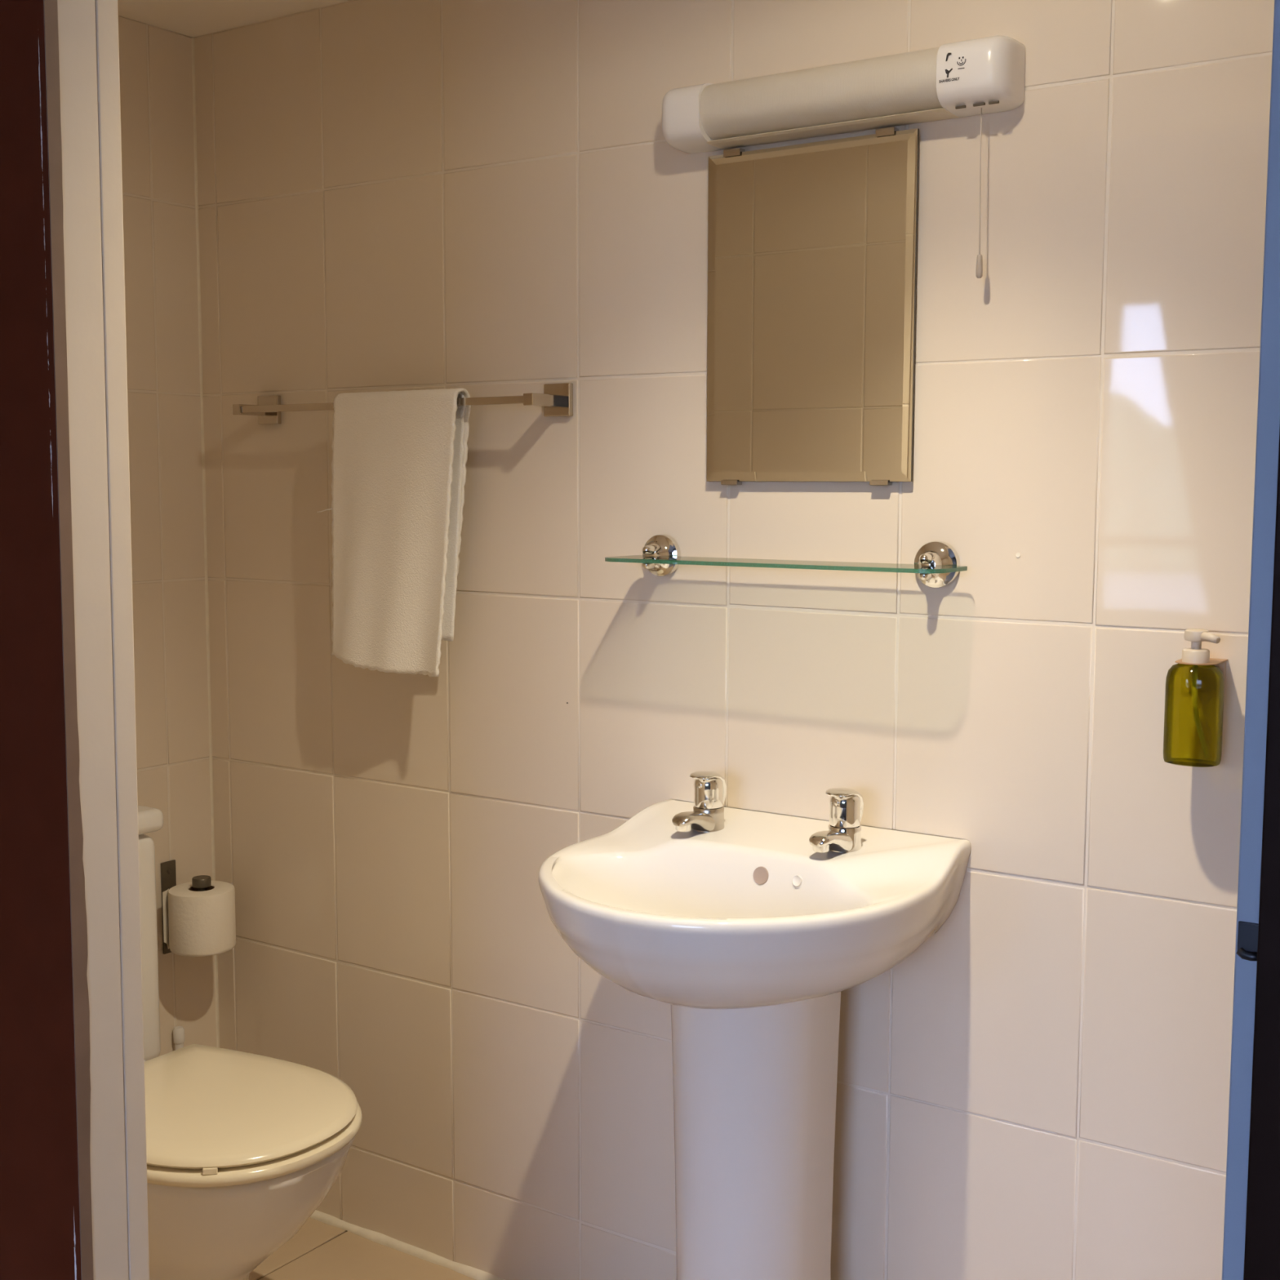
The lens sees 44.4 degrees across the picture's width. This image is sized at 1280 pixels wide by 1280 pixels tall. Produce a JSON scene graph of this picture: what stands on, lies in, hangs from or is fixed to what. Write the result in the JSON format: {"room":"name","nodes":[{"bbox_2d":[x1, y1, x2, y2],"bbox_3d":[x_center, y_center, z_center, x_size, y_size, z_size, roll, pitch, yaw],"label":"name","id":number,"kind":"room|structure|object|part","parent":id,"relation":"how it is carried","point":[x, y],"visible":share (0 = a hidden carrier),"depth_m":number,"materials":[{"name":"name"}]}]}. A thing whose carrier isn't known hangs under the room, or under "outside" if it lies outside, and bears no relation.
{"room":"bathroom","nodes":[
{"label":"bathroom","id":0,"kind":"room"},
{"bbox_2d":[118,15,216,1056],"bbox_3d":[-1.097,0.023,2.324,0.101,2.000,1.076,4,7,34],"label":"wall","id":1,"kind":"structure","parent":0,"point":[157,107],"depth_m":2.65,"materials":[{"name":"beige tile"}]},
{"bbox_2d":[173,1026,184,1050],"bbox_3d":[-0.800,0.829,2.736,0.019,0.316,0.019,4,7,34],"label":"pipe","id":2,"kind":"object","parent":1,"relation":"attached to","point":[178,1031],"visible":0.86,"depth_m":2.72,"materials":[{"name":"white plastic"}]},
{"bbox_2d":[160,859,211,954],"bbox_3d":[-0.770,0.462,2.677,0.098,0.160,0.031,4,7,31],"label":"toilet roll holder","id":3,"kind":"object","parent":1,"relation":"attached to","point":[168,873],"visible":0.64,"depth_m":2.69,"materials":[{"name":"metal"}]},
{"bbox_3d":[-0.810,0.459,2.701,0.004,0.160,0.030,4,7,34],"label":"plate","id":4,"kind":"part","parent":3,"relation":"part of","materials":[{"name":"metal"}]},
{"bbox_2d":[162,880,235,956],"bbox_3d":[-0.740,0.470,2.655,0.109,0.104,0.109,4,7,34],"label":"toilet roll","id":5,"kind":"object","parent":3,"relation":"on","point":[196,923],"visible":0.98,"depth_m":2.61,"materials":[{"name":"white paper"}]},
{"bbox_3d":[-0.772,0.474,2.677,0.088,0.122,0.012,4,7,34],"label":"arm","id":6,"kind":"part","parent":3,"relation":"part of","materials":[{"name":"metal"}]},
{"bbox_2d":[117,0,351,37],"bbox_3d":[-0.054,-0.945,1.575,2.550,0.080,1.174,4,7,34],"label":"ceiling","id":7,"kind":"structure","parent":0,"point":[190,18],"depth_m":2.49,"materials":[{"name":"white paint"}]},
{"bbox_2d":[248,1217,475,1279],"bbox_3d":[-0.059,1.115,1.782,2.550,0.060,1.174,4,7,34],"label":"floor","id":8,"kind":"structure","parent":0,"point":[319,1251],"depth_m":2.54,"materials":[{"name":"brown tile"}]},
{"bbox_2d":[137,804,362,1279],"bbox_3d":[-0.708,0.658,2.231,0.719,0.756,0.380,4,7,34],"label":"toilet","id":9,"kind":"object","parent":8,"relation":"on","point":[242,1148],"visible":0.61,"depth_m":2.06,"materials":[{"name":"white ceramic"}]},
{"bbox_3d":[-0.924,0.289,2.342,0.194,0.036,0.380,4,7,34],"label":"cistern lid","id":10,"kind":"part","parent":9,"relation":"part of","materials":[{"name":"white ceramic"}]},
{"bbox_3d":[-0.585,0.633,2.144,0.410,0.019,0.345,4,7,34],"label":"lid","id":11,"kind":"part","parent":9,"relation":"part of","materials":[{"name":"beige plastic"}]},
{"bbox_3d":[-0.580,0.656,2.144,0.412,0.020,0.353,4,7,34],"label":"seat","id":12,"kind":"part","parent":9,"relation":"part of","materials":[{"name":"beige plastic"}]},
{"bbox_2d":[537,799,970,1279],"bbox_3d":[0.099,0.660,1.947,0.483,0.813,0.449,4,7,34],"label":"basin","id":13,"kind":"object","parent":8,"relation":"on","point":[753,936],"visible":1,"depth_m":1.91,"materials":[{"name":"white ceramic"}]},
{"bbox_2d":[671,770,727,831],"bbox_3d":[0.078,0.217,2.047,0.044,0.089,0.089,4,7,34],"label":"tap","id":14,"kind":"object","parent":13,"relation":"on","point":[707,815],"visible":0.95,"depth_m":2.05,"materials":[{"name":"silver metal"}]},
{"bbox_3d":[0.072,0.241,2.041,0.038,0.038,0.068,4,7,34],"label":"spout","id":15,"kind":"part","parent":14,"relation":"part of","materials":[{"name":"silver metal"}]},
{"bbox_3d":[0.090,0.198,2.063,0.038,0.040,0.038,4,7,34],"label":"handle","id":16,"kind":"part","parent":14,"relation":"part of","materials":[{"name":"silver metal"}]},
{"bbox_3d":[0.089,0.195,2.061,0.039,0.046,0.050,4,7,34],"label":"lever","id":17,"kind":"part","parent":14,"relation":"part of","materials":[{"name":"silver metal"}]},
{"bbox_3d":[0.100,0.342,1.915,0.483,0.173,0.449,4,7,34],"label":"basin bowl","id":18,"kind":"part","parent":13,"relation":"part of","materials":[{"name":"white ceramic"}]},
{"bbox_2d":[808,787,864,852],"bbox_3d":[0.243,0.229,1.936,0.044,0.089,0.089,4,7,34],"label":"tap","id":19,"kind":"object","parent":13,"relation":"on","point":[843,834],"visible":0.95,"depth_m":1.93,"materials":[{"name":"silver metal"}]},
{"bbox_3d":[0.236,0.252,1.929,0.038,0.038,0.068,4,7,34],"label":"spout","id":20,"kind":"part","parent":19,"relation":"part of","materials":[{"name":"silver metal"}]},
{"bbox_3d":[0.255,0.210,1.952,0.038,0.040,0.038,4,7,34],"label":"handle","id":21,"kind":"part","parent":19,"relation":"part of","materials":[{"name":"silver metal"}]},
{"bbox_3d":[0.254,0.206,1.949,0.039,0.046,0.050,4,7,34],"label":"lever","id":22,"kind":"part","parent":19,"relation":"part of","materials":[{"name":"silver metal"}]},
{"bbox_2d":[693,805,724,831],"bbox_3d":[0.090,0.239,2.067,0.044,0.041,0.044,4,7,34],"label":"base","id":23,"kind":"object","parent":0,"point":[712,816],"depth_m":2.05,"materials":[{"name":"silver metal"}]},
{"bbox_2d":[192,0,1274,1279],"bbox_3d":[0.246,0.046,2.121,2.550,2.000,0.101,4,7,34],"label":"wall","id":24,"kind":"structure","parent":0,"point":[482,197],"depth_m":2.14,"materials":[{"name":"beige tile"}]},
{"bbox_2d":[191,38,219,1048],"bbox_3d":[-0.753,-0.022,2.734,0.004,1.986,0.004,4,7,34],"label":"trim","id":25,"kind":"structure","parent":24,"relation":"attached to","point":[200,345],"depth_m":2.71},
{"bbox_2d":[232,382,573,424],"bbox_3d":[-0.384,-0.361,2.405,0.647,0.047,0.076,4,7,34],"label":"towel rail","id":26,"kind":"object","parent":24,"relation":"attached to","point":[557,399],"visible":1,"depth_m":2.27,"materials":[{"name":"silver metal"}]},
{"bbox_3d":[-0.635,-0.376,2.569,0.017,0.017,0.068,4,7,34],"label":"post","id":27,"kind":"part","parent":26,"relation":"part of","materials":[{"name":"silver metal"}]},
{"bbox_3d":[-0.614,-0.381,2.600,0.047,0.047,0.010,4,7,34],"label":"wall plate","id":28,"kind":"part","parent":26,"relation":"part of","materials":[{"name":"silver metal"}]},
{"bbox_2d":[316,387,471,676],"bbox_3d":[-0.374,-0.163,2.380,0.281,0.425,0.052,4,7,34],"label":"hand towel","id":29,"kind":"object","parent":26,"relation":"hanging from","point":[399,458],"visible":1,"depth_m":2.35,"materials":[{"name":"white fabric"}]},
{"bbox_3d":[-0.139,-0.341,2.233,0.017,0.017,0.068,4,7,34],"label":"post","id":30,"kind":"part","parent":26,"relation":"part of","materials":[{"name":"silver metal"}]},
{"bbox_3d":[-0.117,-0.346,2.264,0.047,0.047,0.010,4,7,34],"label":"wall plate","id":31,"kind":"part","parent":26,"relation":"part of","materials":[{"name":"silver metal"}]},
{"bbox_2d":[310,1209,505,1279],"bbox_3d":[0.212,1.040,2.174,2.350,0.012,0.013,4,7,34],"label":"baseboard","id":32,"kind":"structure","parent":24,"relation":"attached to","point":[378,1237],"depth_m":2.58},
{"bbox_2d":[604,533,967,588],"bbox_3d":[0.178,-0.101,2.020,0.492,0.059,0.119,4,7,34],"label":"glass shelf","id":33,"kind":"object","parent":24,"relation":"attached to","point":[936,565],"visible":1,"depth_m":1.96,"materials":[{"name":"green"}]},
{"bbox_3d":[0.173,-0.098,2.010,0.489,0.005,0.096,4,7,34],"label":"glass","id":34,"kind":"part","parent":33,"relation":"part of","materials":[{"name":"green"}]},
{"bbox_2d":[706,126,919,485],"bbox_3d":[0.217,-0.420,2.026,0.300,0.439,0.014,4,7,34],"label":"wall mirror","id":35,"kind":"object","parent":24,"relation":"attached to","point":[812,246],"visible":1,"depth_m":2.02,"materials":[{"name":"mirror glass"},{"name":"chrome"}]},
{"bbox_2d":[662,35,1025,278],"bbox_3d":[0.236,-0.579,1.964,0.479,0.276,0.067,4,7,34],"label":"light","id":36,"kind":"object","parent":24,"relation":"attached to","point":[954,80],"depth_m":1.92,"materials":[{"name":"white plastic"}]},
{"bbox_2d":[699,47,942,140],"bbox_3d":[0.228,-0.680,1.955,0.328,0.073,0.055,4,7,34],"label":"diffuser","id":37,"kind":"object","parent":36,"relation":"attached to","point":[906,88],"depth_m":1.94,"materials":[{"name":"beige plastic"}]},
{"bbox_2d":[706,107,959,149],"bbox_3d":[0.236,-0.678,1.967,0.332,0.079,0.045,4,7,34],"label":"wall light","id":38,"kind":"object","parent":36,"relation":"on","point":[807,122],"depth_m":1.97,"materials":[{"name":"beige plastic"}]},
{"bbox_3d":[0.404,-0.530,1.859,0.008,0.198,0.008,4,7,34],"label":"pull cord","id":39,"kind":"part","parent":36,"relation":"part of","materials":[{"name":"white plastic"}]},
{"bbox_3d":[0.403,-0.541,1.859,0.004,0.175,0.002,4,7,34],"label":"cord","id":40,"kind":"part","parent":36,"relation":"part of","materials":[{"name":"white fabric"}]},
{"bbox_2d":[1174,657,1227,693],"bbox_3d":[0.626,0.043,1.758,0.044,0.039,0.070,4,7,34],"label":"bracket","id":41,"kind":"object","parent":24,"relation":"attached to","point":[1206,678],"visible":0.7,"depth_m":1.78,"materials":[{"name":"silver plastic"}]},
{"bbox_2d":[1163,628,1224,767],"bbox_3d":[0.616,0.063,1.746,0.061,0.150,0.051,4,7,34],"label":"soap bottle","id":42,"kind":"object","parent":41,"relation":"on","point":[1196,654],"visible":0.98,"depth_m":1.75,"materials":[{"name":"green plastic"}]},
{"bbox_3d":[0.626,0.024,1.756,0.044,0.001,0.070,4,7,34],"label":"arm","id":43,"kind":"part","parent":41,"relation":"part of","materials":[{"name":"white plastic"}]},
{"bbox_2d":[828,824,861,852],"bbox_3d":[0.255,0.251,1.956,0.044,0.041,0.044,4,7,34],"label":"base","id":44,"kind":"object","parent":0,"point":[850,835],"depth_m":1.94,"materials":[{"name":"silver metal"}]},
{"bbox_3d":[-0.371,0.136,1.219,2.550,2.000,0.055,4,7,34],"label":"wall","id":45,"kind":"structure","parent":0,"visible":0},
{"bbox_2d":[0,0,93,1279],"bbox_3d":[-0.509,0.149,1.280,0.161,1.960,0.014,5,7,34],"label":"trim","id":46,"kind":"structure","parent":45,"relation":"attached to","point":[46,1221],"depth_m":1.24,"materials":[{"name":"brown wood"}]},
{"bbox_2d":[57,0,149,1279],"bbox_3d":[-0.439,0.180,1.271,0.032,1.900,0.058,5,7,34],"label":"trim","id":47,"kind":"structure","parent":45,"relation":"attached to","point":[88,29],"depth_m":1.24,"materials":[{"name":"white paint"}]},
{"bbox_2d":[1222,0,1279,1279],"bbox_3d":[0.308,0.233,0.763,0.030,1.900,0.063,4,7,34],"label":"trim","id":48,"kind":"structure","parent":45,"relation":"attached to","point":[1268,393],"depth_m":0.73,"materials":[{"name":"blue paint"}]},
{"bbox_3d":[0.294,0.139,0.749,0.010,0.015,0.031,4,7,34],"label":"strike plate","id":49,"kind":"part","parent":48,"relation":"part of","materials":[{"name":"grey metal"}]},
{"bbox_2d":[1243,430,1279,1279],"bbox_3d":[0.324,0.208,0.710,0.088,1.960,0.012,4,7,34],"label":"trim","id":50,"kind":"structure","parent":45,"relation":"attached to","point":[1262,1236],"depth_m":0.72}
]}

